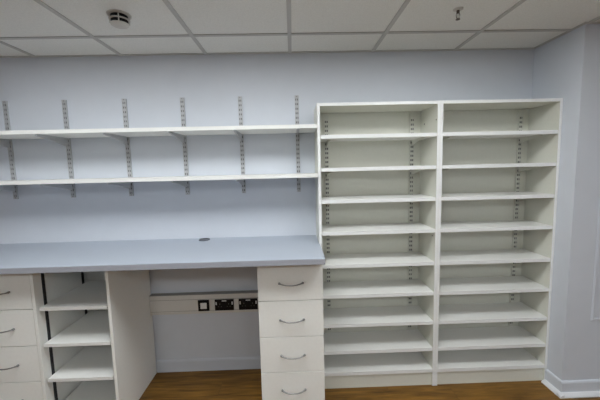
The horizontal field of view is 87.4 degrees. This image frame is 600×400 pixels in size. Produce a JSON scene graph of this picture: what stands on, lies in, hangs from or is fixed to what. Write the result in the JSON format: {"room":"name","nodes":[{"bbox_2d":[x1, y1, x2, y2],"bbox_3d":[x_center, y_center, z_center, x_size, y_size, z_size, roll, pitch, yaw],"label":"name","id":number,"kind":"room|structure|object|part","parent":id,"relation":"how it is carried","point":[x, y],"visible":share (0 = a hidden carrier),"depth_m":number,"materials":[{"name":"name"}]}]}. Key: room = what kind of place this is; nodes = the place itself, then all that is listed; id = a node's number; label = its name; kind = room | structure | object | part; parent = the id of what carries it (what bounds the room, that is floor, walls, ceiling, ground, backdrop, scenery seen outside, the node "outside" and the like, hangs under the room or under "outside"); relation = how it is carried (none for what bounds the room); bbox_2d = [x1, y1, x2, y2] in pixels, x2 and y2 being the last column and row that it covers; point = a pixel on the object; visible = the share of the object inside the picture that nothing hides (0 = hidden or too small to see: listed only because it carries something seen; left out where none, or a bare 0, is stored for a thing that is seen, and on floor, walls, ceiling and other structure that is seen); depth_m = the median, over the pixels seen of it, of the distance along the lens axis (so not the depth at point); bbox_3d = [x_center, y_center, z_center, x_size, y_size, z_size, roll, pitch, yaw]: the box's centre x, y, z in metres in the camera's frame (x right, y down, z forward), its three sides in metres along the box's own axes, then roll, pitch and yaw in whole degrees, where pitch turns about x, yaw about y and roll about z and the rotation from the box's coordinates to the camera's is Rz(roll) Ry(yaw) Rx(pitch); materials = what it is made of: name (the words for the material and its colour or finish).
{"room":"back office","nodes":[
{"label":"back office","id":0,"kind":"room"},
{"bbox_2d":[0,49,533,368],"bbox_3d":[-0.121,0.032,2.423,6.900,2.600,0.100,-2,6,-1],"label":"wall","id":1,"kind":"structure","parent":0,"point":[94,88],"depth_m":2.31,"materials":[{"name":"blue paint"}]},
{"bbox_2d":[2,101,18,198],"bbox_3d":[-2.101,-0.357,2.277,0.029,0.703,0.016,-2,6,-1],"label":"upright","id":2,"kind":"object","parent":1,"relation":"attached to","point":[4,103],"visible":0.87,"depth_m":2.28,"materials":[{"name":"grey metal"}]},
{"bbox_2d":[0,138,9,147],"bbox_3d":[-2.099,-0.394,2.127,0.018,0.058,0.290,-2,6,-1],"label":"shelf bracket","id":3,"kind":"object","parent":2,"relation":"attached to","point":[3,142],"visible":1,"depth_m":2.23,"materials":[{"name":"grey metal"}]},
{"bbox_2d":[0,185,14,191],"bbox_3d":[-2.091,-0.077,2.160,0.018,0.058,0.290,-2,6,-1],"label":"shelf bracket","id":4,"kind":"object","parent":2,"relation":"attached to","point":[2,187],"visible":0.74,"depth_m":2.24,"materials":[{"name":"grey metal"}]},
{"bbox_2d":[61,100,75,197],"bbox_3d":[-1.685,-0.368,2.286,0.029,0.703,0.016,-2,6,-1],"label":"upright","id":5,"kind":"object","parent":1,"relation":"attached to","point":[64,102],"visible":0.91,"depth_m":2.29,"materials":[{"name":"metal"}]},
{"bbox_2d":[35,134,68,145],"bbox_3d":[-1.682,-0.405,2.136,0.018,0.058,0.290,-2,6,-1],"label":"shelf bracket","id":6,"kind":"object","parent":5,"relation":"attached to","point":[64,141],"visible":1,"depth_m":2.17,"materials":[{"name":"grey metal"}]},
{"bbox_2d":[40,183,72,189],"bbox_3d":[-1.675,-0.088,2.169,0.018,0.058,0.290,-2,6,-1],"label":"shelf bracket","id":7,"kind":"object","parent":5,"relation":"attached to","point":[68,186],"visible":0.74,"depth_m":2.20,"materials":[{"name":"grey metal"}]},
{"bbox_2d":[122,99,133,195],"bbox_3d":[-1.259,-0.379,2.295,0.029,0.703,0.016,-2,6,-1],"label":"upright","id":8,"kind":"object","parent":1,"relation":"attached to","point":[124,101],"visible":0.89,"depth_m":2.29,"materials":[{"name":"metal"}]},
{"bbox_2d":[103,133,127,144],"bbox_3d":[-1.257,-0.416,2.145,0.018,0.058,0.290,-2,6,-1],"label":"shelf bracket","id":9,"kind":"object","parent":8,"relation":"attached to","point":[123,139],"visible":0.95,"depth_m":2.18,"materials":[{"name":"grey metal"}]},
{"bbox_2d":[107,182,130,188],"bbox_3d":[-1.250,-0.099,2.178,0.018,0.058,0.290,-2,6,-1],"label":"shelf bracket","id":10,"kind":"object","parent":8,"relation":"attached to","point":[123,184],"visible":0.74,"depth_m":2.21,"materials":[{"name":"grey metal"}]},
{"bbox_2d":[0,124,316,138],"bbox_3d":[-1.066,-0.461,2.141,2.346,0.024,0.286,-2,6,-1],"label":"wall shelf","id":11,"kind":"object","parent":1,"relation":"attached to","point":[304,128],"visible":1,"depth_m":2.02,"materials":[{"name":"white laminate"}]},
{"bbox_2d":[0,173,317,184],"bbox_3d":[-1.058,-0.145,2.174,2.346,0.024,0.286,-2,6,-1],"label":"wall shelf","id":12,"kind":"object","parent":1,"relation":"attached to","point":[292,175],"visible":1,"depth_m":2.04,"materials":[{"name":"white laminate"}]},
{"bbox_2d":[180,98,189,194],"bbox_3d":[-0.845,-0.390,2.304,0.029,0.703,0.016,-2,6,-1],"label":"upright","id":13,"kind":"object","parent":1,"relation":"attached to","point":[182,102],"visible":0.85,"depth_m":2.30,"materials":[{"name":"metal"}]},
{"bbox_2d":[168,131,184,143],"bbox_3d":[-0.843,-0.427,2.154,0.018,0.058,0.290,-2,6,-1],"label":"shelf bracket","id":14,"kind":"object","parent":13,"relation":"attached to","point":[180,137],"visible":1,"depth_m":2.19,"materials":[{"name":"grey metal"}]},
{"bbox_2d":[171,181,186,186],"bbox_3d":[-0.835,-0.110,2.187,0.018,0.058,0.290,-2,6,-1],"label":"shelf bracket","id":15,"kind":"object","parent":13,"relation":"attached to","point":[183,183],"visible":0.74,"depth_m":2.21,"materials":[{"name":"grey metal"}]},
{"bbox_2d":[149,290,258,314],"bbox_3d":[-0.503,0.782,2.415,1.271,0.151,0.050,-2,6,-1],"label":"cable trunking","id":16,"kind":"object","parent":1,"relation":"attached to","point":[186,302],"visible":0.59,"depth_m":2.38,"materials":[{"name":"white plastic"}]},
{"bbox_2d":[198,300,209,310],"bbox_3d":[-0.731,0.801,2.380,0.084,0.086,0.012,-2,6,-1],"label":"wall switch","id":17,"kind":"object","parent":16,"relation":"attached to","point":[203,305],"visible":1,"depth_m":2.38,"materials":[{"name":"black plastic"}]},
{"bbox_2d":[215,299,233,310],"bbox_3d":[-0.575,0.797,2.384,0.143,0.086,0.012,-2,6,-1],"label":"double socket","id":18,"kind":"object","parent":16,"relation":"attached to","point":[220,304],"visible":1,"depth_m":2.38,"materials":[{"name":"black plastic"}]},
{"bbox_2d":[239,298,257,309],"bbox_3d":[-0.394,0.792,2.388,0.143,0.086,0.012,-2,6,-1],"label":"double socket","id":19,"kind":"object","parent":16,"relation":"attached to","point":[248,303],"visible":1,"depth_m":2.38,"materials":[{"name":"black plastic"}]},
{"bbox_2d":[156,356,260,372],"bbox_3d":[-0.689,1.300,2.482,0.874,0.095,0.015,-2,6,-1],"label":"baseboard","id":20,"kind":"structure","parent":1,"relation":"attached to","point":[230,363],"depth_m":2.47,"materials":[{"name":"paint"}]},
{"bbox_2d":[238,96,245,192],"bbox_3d":[-0.428,-0.401,2.313,0.029,0.703,0.016,-2,6,-1],"label":"upright","id":21,"kind":"object","parent":1,"relation":"attached to","point":[240,108],"visible":0.9,"depth_m":2.31,"materials":[{"name":"metal"}]},
{"bbox_2d":[234,130,242,141],"bbox_3d":[-0.426,-0.438,2.163,0.018,0.058,0.290,-2,6,-1],"label":"shelf bracket","id":22,"kind":"object","parent":21,"relation":"attached to","point":[237,133],"visible":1,"depth_m":2.19,"materials":[{"name":"grey metal"}]},
{"bbox_2d":[235,179,243,185],"bbox_3d":[-0.418,-0.121,2.196,0.018,0.058,0.290,-2,6,-1],"label":"shelf bracket","id":23,"kind":"object","parent":21,"relation":"attached to","point":[241,181],"visible":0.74,"depth_m":2.23,"materials":[{"name":"grey metal"}]},
{"bbox_2d":[295,95,300,191],"bbox_3d":[-0.017,-0.412,2.322,0.029,0.703,0.016,-2,6,-1],"label":"upright","id":24,"kind":"object","parent":1,"relation":"attached to","point":[296,96],"visible":0.85,"depth_m":2.32,"materials":[{"name":"metal"}]},
{"bbox_2d":[0,0,599,55],"bbox_3d":[-0.087,-0.828,-0.228,6.700,0.044,5.000,-2,6,-1],"label":"ceiling","id":25,"kind":"structure","parent":0,"point":[18,18],"depth_m":1.81,"materials":[{"name":"white tile"}]},
{"bbox_2d":[106,9,131,28],"bbox_3d":[-0.957,-0.949,1.664,0.120,0.062,0.120,-2,6,-1],"label":"smoke detector","id":26,"kind":"object","parent":25,"relation":"attached to","point":[119,19],"visible":1,"depth_m":1.63,"materials":[{"name":"white plastic"}]},
{"bbox_2d":[0,0,599,57],"bbox_3d":[-0.087,-0.804,-0.226,6.700,0.008,5.000,-2,6,-1],"label":"grid","id":27,"kind":"object","parent":25,"relation":"attached to","point":[288,2],"depth_m":1.95,"materials":[{"name":"white metal"}]},
{"bbox_2d":[453,7,463,20],"bbox_3d":[0.850,-0.998,1.687,0.052,0.055,0.052,-2,6,-1],"label":"sprinkler head","id":28,"kind":"object","parent":25,"relation":"attached to","point":[457,10],"visible":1,"depth_m":1.68},
{"bbox_2d":[139,369,599,399],"bbox_3d":[-0.028,1.635,0.025,6.900,0.100,5.200,-2,6,-1],"label":"floor","id":29,"kind":"structure","parent":0,"point":[243,384],"depth_m":2.22,"materials":[{"name":"brown wood"}]},
{"bbox_2d":[0,274,43,399],"bbox_3d":[-1.789,0.897,2.107,0.398,1.026,0.505,-2,6,-1],"label":"drawer unit","id":30,"kind":"object","parent":29,"relation":"on","point":[20,375],"visible":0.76,"depth_m":1.89,"materials":[{"name":"white laminate"}]},
{"bbox_3d":[-1.793,0.545,1.861,0.397,0.217,0.019,-2,6,-1],"label":"drawer","id":31,"kind":"part","parent":30,"relation":"part of","materials":[{"name":"white laminate"}]},
{"bbox_3d":[-1.787,0.769,1.885,0.397,0.225,0.019,-2,6,-1],"label":"drawer","id":32,"kind":"part","parent":30,"relation":"part of","materials":[{"name":"white laminate"}]},
{"bbox_3d":[-1.782,0.998,1.908,0.397,0.225,0.019,-2,6,-1],"label":"drawer","id":33,"kind":"part","parent":30,"relation":"part of","materials":[{"name":"white laminate"}]},
{"bbox_3d":[-1.776,1.226,1.932,0.397,0.224,0.019,-2,6,-1],"label":"drawer","id":34,"kind":"part","parent":30,"relation":"part of","materials":[{"name":"white laminate"}]},
{"bbox_2d":[29,270,156,399],"bbox_3d":[-1.361,0.881,2.155,0.457,1.026,0.514,-2,6,-1],"label":"open shelf unit","id":35,"kind":"object","parent":29,"relation":"on","point":[95,331],"visible":0.87,"depth_m":2.05,"materials":[{"name":"white laminate"}]},
{"bbox_3d":[-1.580,0.889,2.133,0.018,1.026,0.478,-2,6,-1],"label":"panel","id":36,"kind":"part","parent":35,"relation":"part of","materials":[{"name":"white laminate"}]},
{"bbox_3d":[-1.367,0.628,2.109,0.396,0.020,0.454,-2,6,-1],"label":"shelf","id":37,"kind":"part","parent":35,"relation":"part of","materials":[{"name":"white laminate"}]},
{"bbox_3d":[-1.361,0.855,2.133,0.396,0.020,0.454,-2,6,-1],"label":"shelf","id":38,"kind":"part","parent":35,"relation":"part of","materials":[{"name":"white laminate"}]},
{"bbox_3d":[-1.356,1.081,2.156,0.396,0.020,0.454,-2,6,-1],"label":"shelf","id":39,"kind":"part","parent":35,"relation":"part of","materials":[{"name":"white laminate"}]},
{"bbox_3d":[-1.350,1.307,2.179,0.396,0.020,0.454,-2,6,-1],"label":"shelf","id":40,"kind":"part","parent":35,"relation":"part of","materials":[{"name":"white laminate"}]},
{"bbox_3d":[-1.366,0.850,2.369,0.421,0.984,0.009,-2,6,-1],"label":"panel","id":41,"kind":"part","parent":35,"relation":"part of","materials":[{"name":"white laminate"}]},
{"bbox_3d":[-1.141,0.876,2.160,0.018,1.026,0.514,-2,6,-1],"label":"panel","id":42,"kind":"part","parent":35,"relation":"part of","materials":[{"name":"white laminate"}]},
{"bbox_2d":[0,235,324,273],"bbox_3d":[-1.060,0.346,2.066,2.393,0.043,0.626,-2,6,-1],"label":"countertop","id":43,"kind":"structure","parent":35,"relation":"on","point":[158,254],"depth_m":1.94,"materials":[{"name":"grey laminate"}]},
{"bbox_2d":[257,265,324,399],"bbox_3d":[-0.054,0.851,2.144,0.394,1.026,0.505,-2,6,-1],"label":"drawer unit","id":44,"kind":"object","parent":29,"relation":"on","point":[290,298],"visible":0.96,"depth_m":1.92,"materials":[{"name":"white laminate"}]},
{"bbox_3d":[-0.058,0.499,1.899,0.393,0.217,0.019,-2,6,-1],"label":"drawer","id":45,"kind":"part","parent":44,"relation":"part of","materials":[{"name":"white laminate"}]},
{"bbox_3d":[-0.054,0.503,1.872,0.156,0.015,0.035,-2,6,-1],"label":"handle","id":46,"kind":"part","parent":44,"relation":"part of","materials":[{"name":"metal"}]},
{"bbox_3d":[-0.053,0.724,1.922,0.393,0.225,0.019,-2,6,-1],"label":"drawer","id":47,"kind":"part","parent":44,"relation":"part of","materials":[{"name":"white laminate"}]},
{"bbox_3d":[-0.048,0.731,1.896,0.156,0.015,0.035,-2,6,-1],"label":"handle","id":48,"kind":"part","parent":44,"relation":"part of","materials":[{"name":"metal"}]},
{"bbox_3d":[-0.047,0.953,1.945,0.393,0.225,0.019,-2,6,-1],"label":"drawer","id":49,"kind":"part","parent":44,"relation":"part of","materials":[{"name":"white laminate"}]},
{"bbox_3d":[-0.043,0.960,1.920,0.156,0.015,0.035,-2,6,-1],"label":"handle","id":50,"kind":"part","parent":44,"relation":"part of","materials":[{"name":"metal"}]},
{"bbox_3d":[-0.042,1.181,1.969,0.393,0.224,0.019,-2,6,-1],"label":"drawer","id":51,"kind":"part","parent":44,"relation":"part of","materials":[{"name":"white laminate"}]},
{"bbox_3d":[-0.037,1.188,1.943,0.156,0.015,0.035,-2,6,-1],"label":"handle","id":52,"kind":"part","parent":44,"relation":"part of","materials":[{"name":"metal"}]},
{"bbox_2d":[314,100,440,388],"bbox_3d":[0.534,0.338,2.278,0.809,1.991,0.280,-2,6,-1],"label":"bookcase","id":53,"kind":"object","parent":29,"relation":"on","point":[377,163],"visible":1,"depth_m":2.32,"materials":[{"name":"beige laminate"}]},
{"bbox_3d":[0.139,0.348,2.270,0.018,1.991,0.280,-2,6,-1],"label":"panel","id":54,"kind":"part","parent":53,"relation":"part of","materials":[{"name":"beige laminate"}]},
{"bbox_3d":[0.531,0.324,2.413,0.773,1.950,0.007,-2,6,-1],"label":"panel","id":55,"kind":"part","parent":53,"relation":"part of","materials":[{"name":"beige laminate"}]},
{"bbox_3d":[0.555,1.215,2.365,0.773,0.024,0.269,-2,6,-1],"label":"shelf","id":56,"kind":"part","parent":53,"relation":"part of","materials":[{"name":"white laminate"}]},
{"bbox_3d":[0.551,1.055,2.341,0.769,0.024,0.254,-2,6,-1],"label":"shelf","id":57,"kind":"part","parent":53,"relation":"part of","materials":[{"name":"white laminate"}]},
{"bbox_3d":[0.547,0.859,2.321,0.769,0.024,0.254,-2,6,-1],"label":"shelf","id":58,"kind":"part","parent":53,"relation":"part of","materials":[{"name":"white laminate"}]},
{"bbox_3d":[0.542,0.648,2.300,0.769,0.024,0.254,-2,6,-1],"label":"shelf","id":59,"kind":"part","parent":53,"relation":"part of","materials":[{"name":"white laminate"}]},
{"bbox_3d":[0.537,0.434,2.277,0.769,0.024,0.254,-2,6,-1],"label":"shelf","id":60,"kind":"part","parent":53,"relation":"part of","materials":[{"name":"white laminate"}]},
{"bbox_3d":[0.531,0.207,2.254,0.769,0.024,0.254,-2,6,-1],"label":"shelf","id":61,"kind":"part","parent":53,"relation":"part of","materials":[{"name":"white laminate"}]},
{"bbox_3d":[0.526,-0.009,2.232,0.769,0.024,0.254,-2,6,-1],"label":"shelf","id":62,"kind":"part","parent":53,"relation":"part of","materials":[{"name":"white laminate"}]},
{"bbox_3d":[0.521,-0.222,2.210,0.769,0.024,0.254,-2,6,-1],"label":"shelf","id":63,"kind":"part","parent":53,"relation":"part of","materials":[{"name":"white laminate"}]},
{"bbox_3d":[0.516,-0.436,2.188,0.769,0.024,0.254,-2,6,-1],"label":"shelf","id":64,"kind":"part","parent":53,"relation":"part of","materials":[{"name":"white laminate"}]},
{"bbox_3d":[0.510,-0.642,2.178,0.773,0.020,0.279,-2,6,-1],"label":"panel","id":65,"kind":"part","parent":53,"relation":"part of","materials":[{"name":"beige laminate"}]},
{"bbox_3d":[0.929,0.327,2.287,0.018,1.991,0.280,-2,6,-1],"label":"panel","id":66,"kind":"part","parent":53,"relation":"part of","materials":[{"name":"beige laminate"}]},
{"bbox_2d":[435,98,562,385],"bbox_3d":[1.346,0.316,2.296,0.814,1.991,0.280,-2,6,-1],"label":"bookcase","id":67,"kind":"object","parent":29,"relation":"on","point":[499,160],"visible":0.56,"depth_m":2.33,"materials":[{"name":"beige laminate"}]},
{"bbox_3d":[0.948,0.327,2.287,0.018,1.991,0.280,-2,6,-1],"label":"panel","id":68,"kind":"part","parent":67,"relation":"part of","materials":[{"name":"beige laminate"}]},
{"bbox_3d":[1.343,0.303,2.430,0.778,1.950,0.007,-2,6,-1],"label":"panel","id":69,"kind":"part","parent":67,"relation":"part of","materials":[{"name":"beige laminate"}]},
{"bbox_3d":[1.367,1.193,2.383,0.778,0.024,0.269,-2,6,-1],"label":"shelf","id":70,"kind":"part","parent":67,"relation":"part of","materials":[{"name":"white laminate"}]},
{"bbox_3d":[1.363,1.034,2.359,0.774,0.024,0.254,-2,6,-1],"label":"shelf","id":71,"kind":"part","parent":67,"relation":"part of","materials":[{"name":"white laminate"}]},
{"bbox_3d":[1.359,0.838,2.339,0.774,0.024,0.254,-2,6,-1],"label":"shelf","id":72,"kind":"part","parent":67,"relation":"part of","materials":[{"name":"white laminate"}]},
{"bbox_3d":[1.353,0.627,2.317,0.774,0.024,0.254,-2,6,-1],"label":"shelf","id":73,"kind":"part","parent":67,"relation":"part of","materials":[{"name":"white laminate"}]},
{"bbox_3d":[1.348,0.413,2.295,0.774,0.024,0.254,-2,6,-1],"label":"shelf","id":74,"kind":"part","parent":67,"relation":"part of","materials":[{"name":"white laminate"}]},
{"bbox_3d":[1.343,0.185,2.271,0.774,0.024,0.254,-2,6,-1],"label":"shelf","id":75,"kind":"part","parent":67,"relation":"part of","materials":[{"name":"white laminate"}]},
{"bbox_3d":[1.338,-0.030,2.249,0.774,0.024,0.254,-2,6,-1],"label":"shelf","id":76,"kind":"part","parent":67,"relation":"part of","materials":[{"name":"white laminate"}]},
{"bbox_3d":[1.333,-0.243,2.227,0.774,0.024,0.254,-2,6,-1],"label":"shelf","id":77,"kind":"part","parent":67,"relation":"part of","materials":[{"name":"white laminate"}]},
{"bbox_3d":[1.327,-0.457,2.205,0.774,0.024,0.254,-2,6,-1],"label":"shelf","id":78,"kind":"part","parent":67,"relation":"part of","materials":[{"name":"white laminate"}]},
{"bbox_3d":[1.322,-0.664,2.195,0.778,0.020,0.279,-2,6,-1],"label":"panel","id":79,"kind":"part","parent":67,"relation":"part of","materials":[{"name":"beige laminate"}]},
{"bbox_3d":[1.743,0.306,2.304,0.018,1.991,0.280,-2,6,-1],"label":"panel","id":80,"kind":"part","parent":67,"relation":"part of","materials":[{"name":"beige laminate"}]},
{"bbox_2d":[532,24,599,380],"bbox_3d":[2.492,0.065,2.235,1.485,2.448,0.405,-2,6,-1],"label":"wall","id":81,"kind":"structure","parent":0,"point":[567,67],"depth_m":2.06,"materials":[{"name":"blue paint"}]},
{"bbox_2d":[541,369,599,398],"bbox_3d":[2.517,1.251,2.208,1.500,0.095,0.136,-2,6,-1],"label":"baseboard","id":82,"kind":"structure","parent":81,"relation":"attached to","point":[592,384],"depth_m":2.13,"materials":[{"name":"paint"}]},
{"bbox_2d":[591,202,599,320],"bbox_3d":[2.215,0.386,2.055,0.570,0.830,0.006,-2,6,-1],"label":"access panel","id":83,"kind":"object","parent":81,"relation":"attached to","point":[595,311],"visible":1,"depth_m":2.06,"materials":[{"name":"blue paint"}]},
{"bbox_3d":[2.215,0.386,2.057,0.524,0.783,0.002,-2,6,-1],"label":"panel","id":84,"kind":"part","parent":83,"relation":"part of","materials":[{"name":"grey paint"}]}
]}

